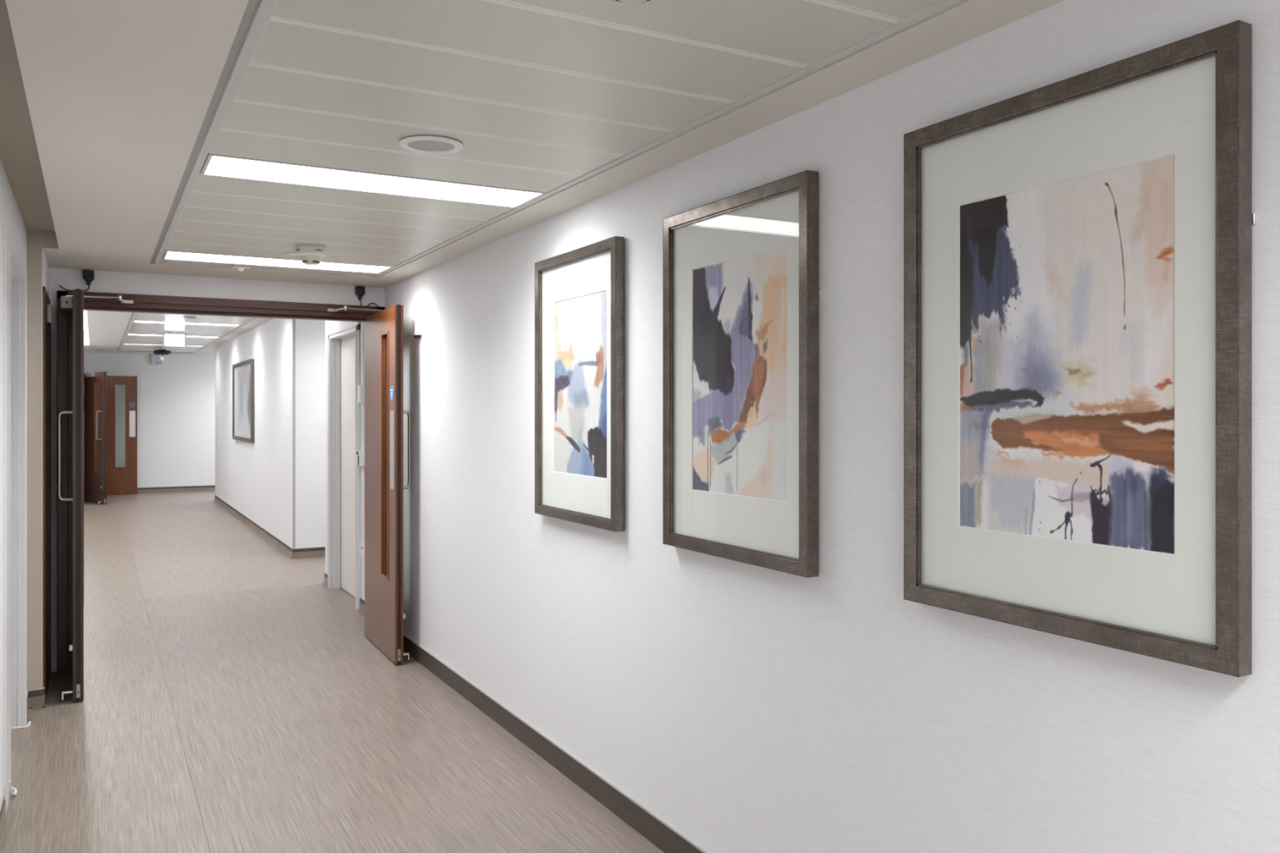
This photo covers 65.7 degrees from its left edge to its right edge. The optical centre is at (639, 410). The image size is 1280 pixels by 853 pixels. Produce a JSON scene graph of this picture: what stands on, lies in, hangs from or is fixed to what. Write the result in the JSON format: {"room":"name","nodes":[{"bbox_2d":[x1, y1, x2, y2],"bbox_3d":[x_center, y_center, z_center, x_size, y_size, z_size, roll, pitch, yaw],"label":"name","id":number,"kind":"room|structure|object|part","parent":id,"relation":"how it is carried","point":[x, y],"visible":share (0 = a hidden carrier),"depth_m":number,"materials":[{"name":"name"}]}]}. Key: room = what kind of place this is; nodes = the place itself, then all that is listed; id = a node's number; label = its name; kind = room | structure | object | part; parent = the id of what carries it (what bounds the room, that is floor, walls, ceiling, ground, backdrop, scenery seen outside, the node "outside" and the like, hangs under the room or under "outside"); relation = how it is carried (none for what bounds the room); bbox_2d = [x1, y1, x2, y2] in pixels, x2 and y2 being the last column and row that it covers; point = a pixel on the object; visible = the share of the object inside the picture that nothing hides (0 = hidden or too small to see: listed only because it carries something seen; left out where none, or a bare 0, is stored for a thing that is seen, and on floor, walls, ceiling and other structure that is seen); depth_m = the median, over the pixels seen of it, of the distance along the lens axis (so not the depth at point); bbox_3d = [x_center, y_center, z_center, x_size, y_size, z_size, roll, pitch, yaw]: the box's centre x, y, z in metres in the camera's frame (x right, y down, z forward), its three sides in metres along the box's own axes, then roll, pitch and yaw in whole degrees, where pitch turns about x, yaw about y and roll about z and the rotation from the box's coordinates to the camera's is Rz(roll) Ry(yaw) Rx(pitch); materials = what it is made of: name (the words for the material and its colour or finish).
{"room":"hospital interior","nodes":[
{"label":"hospital interior","id":0,"kind":"room"},
{"bbox_2d":[0,157,48,799],"bbox_3d":[-1.123,0.150,1.391,0.186,2.600,9.520,0,0,-29],"label":"wall","id":1,"kind":"structure","parent":0,"point":[34,258],"depth_m":4.81,"materials":[{"name":"paint"}]},
{"bbox_2d":[2,223,31,814],"bbox_3d":[-2.625,0.392,4.034,0.195,2.123,1.200,0,0,-29],"label":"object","id":2,"kind":"structure","parent":1,"relation":"attached to","point":[14,268],"depth_m":4.52,"materials":[{"name":"white paint"}]},
{"bbox_3d":[-2.396,0.390,3.618,0.155,2.120,0.250,0,0,-29],"label":"casing","id":3,"kind":"part","parent":2,"relation":"part of","materials":[{"name":"white paint"}]},
{"bbox_3d":[-2.906,0.390,4.526,0.178,2.120,0.067,0,0,-29],"label":"casing","id":4,"kind":"part","parent":2,"relation":"part of","materials":[{"name":"white paint"}]},
{"bbox_2d":[0,687,48,852],"bbox_3d":[-0.851,1.401,1.049,0.092,0.097,8.659,0,0,-29],"label":"baseboard","id":5,"kind":"structure","parent":1,"relation":"attached to","point":[35,697],"depth_m":4.65,"materials":[{"name":"beige plastic"}]},
{"bbox_2d":[42,286,51,704],"bbox_3d":[-3.094,0.420,5.174,0.012,2.060,0.730,0,0,-29],"label":"door","id":6,"kind":"structure","parent":1,"relation":"in","point":[46,329],"depth_m":4.91,"materials":[{"name":"brown wood"}]},
{"bbox_2d":[47,304,52,324],"bbox_3d":[-3.046,-0.495,5.115,0.016,0.100,0.100,0,0,-29],"label":"sensor","id":7,"kind":"object","parent":6,"relation":"attached to","point":[49,306],"visible":1,"depth_m":5.07,"materials":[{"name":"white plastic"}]},
{"bbox_2d":[57,288,133,702],"bbox_3d":[-2.959,0.396,5.271,0.315,2.092,0.778,0,0,-14],"label":"door","id":8,"kind":"structure","parent":1,"relation":"in","point":[73,304],"depth_m":4.93,"materials":[{"name":"brown wood"}]},
{"bbox_3d":[-2.882,0.226,4.970,0.068,0.470,0.032,0,0,-30],"label":"pull handle","id":9,"kind":"part","parent":8,"relation":"part of","materials":[{"name":"metal"}]},
{"bbox_3d":[-2.788,1.391,4.920,0.016,0.068,0.002,0,0,-30],"label":"edge plate","id":10,"kind":"part","parent":8,"relation":"part of","materials":[{"name":"silver metal"}]},
{"bbox_3d":[-2.805,0.224,4.996,0.002,0.452,0.093,0,0,-30],"label":"push plate","id":11,"kind":"part","parent":8,"relation":"part of","materials":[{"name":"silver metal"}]},
{"bbox_3d":[-2.973,-0.630,5.484,0.070,0.040,0.425,0,0,16],"label":"closer arm","id":12,"kind":"part","parent":8,"relation":"part of","materials":[{"name":"silver metal"}]},
{"bbox_2d":[84,351,215,487],"bbox_3d":[-8.368,0.100,17.779,4.100,2.700,0.120,0,0,-29],"label":"wall","id":13,"kind":"structure","parent":0,"point":[176,397],"depth_m":17.70,"materials":[{"name":"paint"}]},
{"bbox_2d":[151,354,162,364],"bbox_3d":[-8.564,-0.907,17.570,0.185,0.175,0.056,0,0,-29],"label":"junction box","id":14,"kind":"object","parent":13,"relation":"attached to","point":[155,359],"visible":0.81,"depth_m":17.54,"materials":[{"name":"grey plastic"}]},
{"bbox_2d":[137,484,215,493],"bbox_3d":[-8.140,1.401,17.821,3.260,0.097,0.026,0,0,-29],"label":"baseboard","id":15,"kind":"structure","parent":13,"relation":"attached to","point":[212,487],"depth_m":17.73,"materials":[{"name":"beige plastic"}]},
{"bbox_2d":[84,310,272,355],"bbox_3d":[-5.811,-1.179,11.687,5.300,0.342,13.020,0,0,-29],"label":"ceiling","id":16,"kind":"structure","parent":0,"point":[107,331],"depth_m":12.66,"materials":[{"name":"white paint"}]},
{"bbox_2d":[83,310,86,330],"bbox_3d":[-6.199,-1.255,10.776,0.260,0.034,10.060,0,0,-29],"label":"recessed light","id":17,"kind":"object","parent":16,"relation":"in","point":[84,316],"visible":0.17,"depth_m":13.66,"materials":[{"name":"white plastic"}]},
{"bbox_2d":[128,333,162,336],"bbox_3d":[-6.572,-1.037,13.167,0.395,0.056,0.363,0,0,-29],"label":"ceiling light","id":18,"kind":"object","parent":16,"relation":"attached to","point":[153,335],"depth_m":13.21,"materials":[{"name":"white plastic"}]},
{"bbox_2d":[153,347,171,361],"bbox_3d":[-7.696,-0.898,15.969,0.264,0.223,0.264,0,0,-29],"label":"ceiling camera","id":19,"kind":"object","parent":16,"relation":"attached to","point":[158,351],"visible":1,"depth_m":15.88,"materials":[{"name":"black plastic"}]},
{"bbox_3d":[-7.666,-0.845,15.894,0.056,0.115,0.056,0,0,-29],"label":"clear bulb","id":20,"kind":"part","parent":19,"relation":"part of","materials":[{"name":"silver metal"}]},
{"bbox_2d":[123,342,204,346],"bbox_3d":[-7.354,-1.037,15.312,1.115,0.056,0.260,0,0,-29],"label":"ceiling light","id":21,"kind":"object","parent":16,"relation":"attached to","point":[127,344],"visible":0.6,"depth_m":15.16,"materials":[{"name":"white plastic"}]},
{"bbox_2d":[162,331,186,347],"bbox_3d":[-5.961,-0.911,12.697,0.272,0.199,0.075,0,0,-29],"label":"exit sign","id":22,"kind":"object","parent":16,"relation":"hanging from","point":[170,340],"visible":1,"depth_m":12.67,"materials":[{"name":"white plastic"}]},
{"bbox_2d":[133,320,239,326],"bbox_3d":[-5.231,-1.037,11.458,1.115,0.056,0.260,0,0,-29],"label":"ceiling light","id":23,"kind":"object","parent":16,"relation":"attached to","point":[135,321],"visible":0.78,"depth_m":11.49,"materials":[{"name":"white plastic"}]},
{"bbox_2d":[186,335,219,337],"bbox_3d":[-5.961,-1.037,13.506,0.408,0.056,0.361,0,0,-29],"label":"ceiling light","id":24,"kind":"object","parent":16,"relation":"attached to","point":[197,336],"depth_m":13.58,"materials":[{"name":"white"}]},
{"bbox_2d":[48,267,384,671],"bbox_3d":[-2.610,0.050,5.944,2.365,2.800,0.130,0,0,-29],"label":"wall","id":25,"kind":"structure","parent":0,"point":[106,282],"depth_m":5.79,"materials":[{"name":"paint"}]},
{"bbox_2d":[59,269,93,291],"bbox_3d":[-3.151,-0.729,5.545,0.172,0.121,0.045,0,0,-29],"label":"plug","id":26,"kind":"object","parent":25,"relation":"attached to","point":[87,275],"visible":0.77,"depth_m":5.56,"materials":[{"name":"black plastic"}]},
{"bbox_2d":[57,290,385,671],"bbox_3d":[-2.479,0.390,6.017,1.824,2.120,0.168,0,0,-29],"label":"door frame","id":27,"kind":"structure","parent":25,"relation":"attached to","point":[151,304],"depth_m":5.56,"materials":[{"name":"brown wood"}]},
{"bbox_3d":[-3.222,0.391,5.533,0.055,2.119,0.038,0,0,-29],"label":"architrave","id":28,"kind":"part","parent":27,"relation":"part of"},
{"bbox_3d":[-2.448,-0.641,5.960,1.824,0.058,0.038,0,0,-29],"label":"header architrave","id":29,"kind":"part","parent":27,"relation":"part of","materials":[{"name":"brown wood"}]},
{"bbox_2d":[355,285,378,306],"bbox_3d":[-1.738,-0.725,6.324,0.154,0.130,0.045,0,0,-29],"label":"plug","id":30,"kind":"object","parent":25,"relation":"attached to","point":[359,291],"visible":1,"depth_m":6.29,"materials":[{"name":"black plastic"}]},
{"bbox_2d":[215,318,324,548],"bbox_3d":[-4.483,0.100,13.229,1.485,2.700,7.160,0,0,-29],"label":"wall","id":31,"kind":"structure","parent":0,"point":[255,479],"depth_m":10.45,"materials":[{"name":"paint"}]},
{"bbox_2d":[232,358,254,443],"bbox_3d":[-5.168,-0.122,12.895,0.038,1.025,1.864,0,0,-29],"label":"framed print","id":32,"kind":"object","parent":31,"relation":"attached to","point":[243,383],"visible":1,"depth_m":12.77,"materials":[{"name":"grey paper"}]},
{"bbox_3d":[-5.609,-0.122,13.690,0.032,1.025,0.045,0,0,-29],"label":"frame rail","id":33,"kind":"part","parent":32,"relation":"part of","materials":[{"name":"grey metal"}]},
{"bbox_3d":[-5.171,-0.613,12.895,0.032,0.045,1.860,0,0,-29],"label":"frame rail","id":34,"kind":"part","parent":32,"relation":"part of","materials":[{"name":"wood"}]},
{"bbox_3d":[-5.171,0.367,12.895,0.032,0.045,1.860,0,0,-29],"label":"frame rail","id":35,"kind":"part","parent":32,"relation":"part of","materials":[{"name":"grey wood"}]},
{"bbox_3d":[-5.173,-0.122,12.894,0.002,0.943,1.778,0,0,-29],"label":"picture glass","id":36,"kind":"part","parent":32,"relation":"part of","materials":[{"name":"white"}]},
{"bbox_3d":[-4.734,-0.122,12.100,0.032,1.025,0.045,0,0,-29],"label":"frame rail","id":37,"kind":"part","parent":32,"relation":"part of","materials":[{"name":"grey wood"}]},
{"bbox_2d":[213,494,324,559],"bbox_3d":[-4.532,1.401,13.187,1.411,0.097,7.186,0,0,-29],"label":"baseboard","id":38,"kind":"structure","parent":31,"relation":"attached to","point":[315,552],"depth_m":10.73,"materials":[{"name":"beige plastic"}]},
{"bbox_2d":[292,319,295,548],"bbox_3d":[-3.402,0.180,9.746,0.024,2.340,0.024,0,0,-29],"label":"guard","id":39,"kind":"object","parent":31,"relation":"attached to","point":[293,320],"visible":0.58,"depth_m":9.74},
{"bbox_2d":[327,321,360,609],"bbox_3d":[-2.259,0.398,7.701,0.126,2.105,1.070,0,0,-29],"label":"door frame","id":40,"kind":"structure","parent":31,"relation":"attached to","point":[335,336],"depth_m":8.09,"materials":[{"name":"white paint"}]},
{"bbox_3d":[-2.545,0.407,8.114,0.026,2.085,0.070,0,0,-29],"label":"casing","id":41,"kind":"part","parent":40,"relation":"part of","materials":[{"name":"white paint"}]},
{"bbox_3d":[-2.062,0.407,7.239,0.026,2.085,0.070,0,0,-29],"label":"casing","id":42,"kind":"part","parent":40,"relation":"part of","materials":[{"name":"white paint"}]},
{"bbox_2d":[324,320,364,599],"bbox_3d":[-1.969,0.100,8.510,1.293,2.700,3.862,0,0,6],"label":"wall","id":43,"kind":"structure","parent":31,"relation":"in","point":[329,325],"depth_m":7.95,"materials":[{"name":"paint"}]},
{"bbox_2d":[321,572,364,616],"bbox_3d":[-1.556,1.401,7.772,1.426,0.097,2.056,0,0,-29],"label":"baseboard","id":44,"kind":"structure","parent":43,"relation":"attached to","point":[362,604],"depth_m":7.17,"materials":[{"name":"beige plastic"}]},
{"bbox_2d":[355,450,364,466],"bbox_3d":[-2.011,0.340,7.113,0.058,0.110,0.100,0,0,-29],"label":"light switch","id":45,"kind":"object","parent":43,"relation":"attached to","point":[360,455],"depth_m":7.08,"materials":[{"name":"white plastic"}]},
{"bbox_2d":[357,385,364,403],"bbox_3d":[-2.007,-0.120,7.133,0.032,0.130,0.092,0,0,-29],"label":"reader","id":46,"kind":"object","parent":43,"relation":"attached to","point":[361,388],"visible":1,"depth_m":7.10,"materials":[{"name":"white plastic"}]},
{"bbox_2d":[361,322,363,542],"bbox_3d":[-1.998,-0.025,7.142,0.008,1.950,0.030,0,0,-29],"label":"cable trunking","id":47,"kind":"object","parent":43,"relation":"attached to","point":[362,322],"visible":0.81,"depth_m":7.13,"materials":[{"name":"white plastic"}]},
{"bbox_2d":[360,542,364,557],"bbox_3d":[-1.992,1.000,7.123,0.015,0.100,0.100,0,0,-29],"label":"wall socket","id":48,"kind":"object","parent":43,"relation":"attached to","point":[362,544],"visible":0.87,"depth_m":7.10,"materials":[{"name":"white plastic"}]},
{"bbox_2d":[341,335,355,597],"bbox_3d":[-2.212,0.429,7.720,0.040,2.030,0.887,0,0,-29],"label":"door","id":49,"kind":"structure","parent":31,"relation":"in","point":[348,344],"depth_m":7.87,"materials":[{"name":"white laminate"}]},
{"bbox_2d":[4,490,663,852],"bbox_3d":[-3.492,1.510,7.581,5.600,0.120,23.050,0,0,-29],"label":"floor","id":50,"kind":"structure","parent":0,"point":[235,700],"depth_m":4.47,"materials":[{"name":"laminate"}]},
{"bbox_2d":[0,0,1063,287],"bbox_3d":[-0.224,-0.869,1.817,1.929,0.152,9.400,0,0,-29],"label":"ceiling","id":51,"kind":"structure","parent":0,"point":[113,112],"depth_m":2.56,"materials":[{"name":"white paint"}]},
{"bbox_2d":[231,266,249,271],"bbox_3d":[-2.209,-0.783,5.485,0.088,0.026,0.070,0,0,-29],"label":"ceiling sensor","id":52,"kind":"object","parent":51,"relation":"attached to","point":[241,268],"visible":1,"depth_m":5.47,"materials":[{"name":"white plastic"}]},
{"bbox_3d":[-2.209,-0.792,5.485,0.088,0.007,0.070,0,0,-29],"label":"sensor plate","id":53,"kind":"part","parent":52,"relation":"part of","materials":[{"name":"white plastic"}]},
{"bbox_2d":[162,249,393,273],"bbox_3d":[-1.930,-0.822,5.327,1.135,0.056,0.296,0,0,-29],"label":"ceiling light","id":54,"kind":"object","parent":51,"relation":"attached to","point":[168,255],"visible":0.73,"depth_m":5.32,"materials":[{"name":"white plastic"}]},
{"bbox_2d":[285,252,297,255],"bbox_3d":[-1.756,-0.792,5.009,0.062,0.008,0.062,0,0,-29],"label":"disc","id":55,"kind":"object","parent":51,"relation":"attached to","point":[287,253],"visible":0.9,"depth_m":4.99,"materials":[{"name":"white plastic"}]},
{"bbox_2d":[295,244,326,265],"bbox_3d":[-1.598,-0.753,4.817,0.146,0.084,0.146,0,0,-29],"label":"smoke detector","id":56,"kind":"object","parent":51,"relation":"attached to","point":[309,255],"visible":1,"depth_m":4.77,"materials":[{"name":"beige plastic"}]},
{"bbox_2d":[200,152,546,208],"bbox_3d":[-0.909,-0.822,3.475,1.135,0.056,0.296,0,0,-29],"label":"ceiling light","id":57,"kind":"object","parent":51,"relation":"attached to","point":[215,165],"visible":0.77,"depth_m":3.45,"materials":[{"name":"white plastic"}]},
{"bbox_2d":[399,135,463,154],"bbox_3d":[-0.621,-0.793,2.951,0.188,0.016,0.188,0,0,-29],"label":"ceiling speaker","id":58,"kind":"object","parent":51,"relation":"attached to","point":[428,144],"visible":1,"depth_m":2.94,"materials":[{"name":"white plastic"}]},
{"bbox_2d":[615,0,649,3],"bbox_3d":[-0.013,-0.753,1.706,0.139,0.084,0.139,0,0,-29],"label":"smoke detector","id":59,"kind":"object","parent":51,"relation":"attached to","point":[621,1],"visible":1,"depth_m":1.72,"materials":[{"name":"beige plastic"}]},
{"bbox_2d":[384,0,1279,852],"bbox_3d":[0.644,0.150,2.364,0.120,2.600,9.520,0,0,-29],"label":"wall","id":60,"kind":"structure","parent":0,"point":[749,708],"depth_m":2.51,"materials":[{"name":"paint"}]},
{"bbox_2d":[327,304,411,664],"bbox_3d":[-1.581,0.394,5.995,0.294,2.096,0.818,0,0,-41],"label":"door","id":61,"kind":"structure","parent":60,"relation":"in","point":[384,615],"depth_m":5.93,"materials":[{"name":"brown wood"}]},
{"bbox_3d":[-1.750,-0.632,6.159,0.425,0.044,0.053,0,0,19],"label":"closer arm","id":62,"kind":"part","parent":61,"relation":"part of","materials":[{"name":"silver metal"}]},
{"bbox_3d":[-1.561,0.420,6.013,0.045,2.044,0.820,0,0,-27],"label":"veneered panel","id":63,"kind":"part","parent":61,"relation":"part of","materials":[{"name":"brown wood"}]},
{"bbox_3d":[-1.425,0.224,5.699,0.002,0.452,0.093,0,0,-27],"label":"push plate","id":64,"kind":"part","parent":61,"relation":"part of","materials":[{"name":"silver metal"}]},
{"bbox_3d":[-1.371,1.391,5.644,0.016,0.068,0.002,0,0,-27],"label":"edge plate","id":65,"kind":"part","parent":61,"relation":"part of","materials":[{"name":"silver metal"}]},
{"bbox_3d":[-1.362,0.226,5.750,0.068,0.470,0.032,0,0,-27],"label":"pull handle","id":66,"kind":"part","parent":61,"relation":"part of","materials":[{"name":"metal"}]},
{"bbox_2d":[413,319,422,337],"bbox_3d":[-1.283,-0.473,5.709,0.028,0.103,0.090,0,0,-29],"label":"sensor","id":67,"kind":"object","parent":60,"relation":"attached to","point":[417,323],"visible":1,"depth_m":5.68,"materials":[{"name":"white plastic"}]},
{"bbox_2d":[403,633,708,852],"bbox_3d":[0.617,1.399,2.281,0.009,0.101,9.400,0,0,-29],"label":"baseboard","id":68,"kind":"structure","parent":60,"relation":"attached to","point":[657,831],"depth_m":3.92,"materials":[{"name":"grey plastic"}]},
{"bbox_2d":[534,235,626,532],"bbox_3d":[-0.243,-0.095,3.806,0.042,1.039,0.728,0,0,-29],"label":"framed print","id":69,"kind":"object","parent":60,"relation":"attached to","point":[580,324],"visible":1,"depth_m":3.77,"materials":[{"name":"grey paper"}]},
{"bbox_3d":[-0.412,-0.095,4.108,0.036,1.039,0.036,0,0,-29],"label":"frame rail","id":70,"kind":"part","parent":69,"relation":"part of","materials":[{"name":"wood"}]},
{"bbox_3d":[-0.246,-0.596,3.806,0.036,0.036,0.725,0,0,-29],"label":"frame rail","id":71,"kind":"part","parent":69,"relation":"part of","materials":[{"name":"wood"}]},
{"bbox_3d":[-0.246,0.407,3.806,0.036,0.036,0.725,0,0,-29],"label":"frame rail","id":72,"kind":"part","parent":69,"relation":"part of","materials":[{"name":"wood"}]},
{"bbox_3d":[-0.080,-0.095,3.504,0.036,1.039,0.036,0,0,-29],"label":"frame rail","id":73,"kind":"part","parent":69,"relation":"part of","materials":[{"name":"wood"}]},
{"bbox_2d":[662,169,821,577],"bbox_3d":[0.271,-0.095,2.874,0.042,1.046,0.740,0,0,-29],"label":"framed print","id":74,"kind":"object","parent":60,"relation":"attached to","point":[741,292],"visible":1,"depth_m":2.82,"materials":[{"name":"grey paper"}]},
{"bbox_3d":[0.098,-0.095,3.181,0.036,1.046,0.036,0,0,-29],"label":"frame rail","id":75,"kind":"part","parent":74,"relation":"part of","materials":[{"name":"wood"}]},
{"bbox_3d":[0.267,-0.600,2.874,0.036,0.036,0.737,0,0,-29],"label":"frame rail","id":76,"kind":"part","parent":74,"relation":"part of","materials":[{"name":"wood"}]},
{"bbox_3d":[0.267,0.410,2.874,0.036,0.036,0.737,0,0,-29],"label":"frame rail","id":77,"kind":"part","parent":74,"relation":"part of","materials":[{"name":"wood"}]},
{"bbox_3d":[0.436,-0.095,2.567,0.036,1.046,0.036,0,0,-29],"label":"frame rail","id":78,"kind":"part","parent":74,"relation":"part of","materials":[{"name":"wood"}]},
{"bbox_2d":[903,19,1255,677],"bbox_3d":[0.796,-0.100,1.921,0.042,1.051,0.752,0,0,-29],"label":"framed print","id":79,"kind":"object","parent":60,"relation":"attached to","point":[1077,248],"visible":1,"depth_m":1.84,"materials":[{"name":"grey paper"}]},
{"bbox_3d":[0.621,-0.100,2.233,0.036,1.051,0.036,0,0,-29],"label":"frame rail","id":80,"kind":"part","parent":79,"relation":"part of","materials":[{"name":"wood"}]},
{"bbox_3d":[0.792,-0.607,1.921,0.036,0.036,0.748,0,0,-29],"label":"frame rail","id":81,"kind":"part","parent":79,"relation":"part of","materials":[{"name":"wood"}]},
{"bbox_3d":[0.792,0.408,1.921,0.036,0.036,0.748,0,0,-29],"label":"frame rail","id":82,"kind":"part","parent":79,"relation":"part of","materials":[{"name":"wood"}]},
{"bbox_3d":[0.964,-0.100,1.609,0.036,1.051,0.036,0,0,-29],"label":"frame rail","id":83,"kind":"part","parent":79,"relation":"part of","materials":[{"name":"wood"}]},
{"bbox_3d":[-7.263,0.100,10.944,1.840,2.700,13.120,0,0,-29],"label":"wall","id":84,"kind":"structure","parent":0,"visible":0},
{"bbox_2d":[84,371,106,504],"bbox_3d":[-8.584,0.414,15.545,0.792,2.055,0.117,0,0,41],"label":"door","id":85,"kind":"structure","parent":84,"relation":"in","point":[95,483],"depth_m":15.53,"materials":[{"name":"brown wood"}]},
{"bbox_3d":[-8.370,0.226,15.328,0.032,0.470,0.068,0,0,41],"label":"pull handle","id":86,"kind":"part","parent":85,"relation":"part of","materials":[{"name":"metal"}]},
{"bbox_2d":[97,375,137,494],"bbox_3d":[-9.109,0.418,17.070,0.807,2.048,0.117,0,0,-27],"label":"door","id":87,"kind":"structure","parent":84,"relation":"in","point":[123,480],"depth_m":17.11,"materials":[{"name":"brown wood"}]},
{"bbox_3d":[-8.791,0.224,17.168,0.093,0.452,0.002,0,0,-27],"label":"push plate","id":88,"kind":"part","parent":87,"relation":"part of","materials":[{"name":"silver metal"}]}
]}

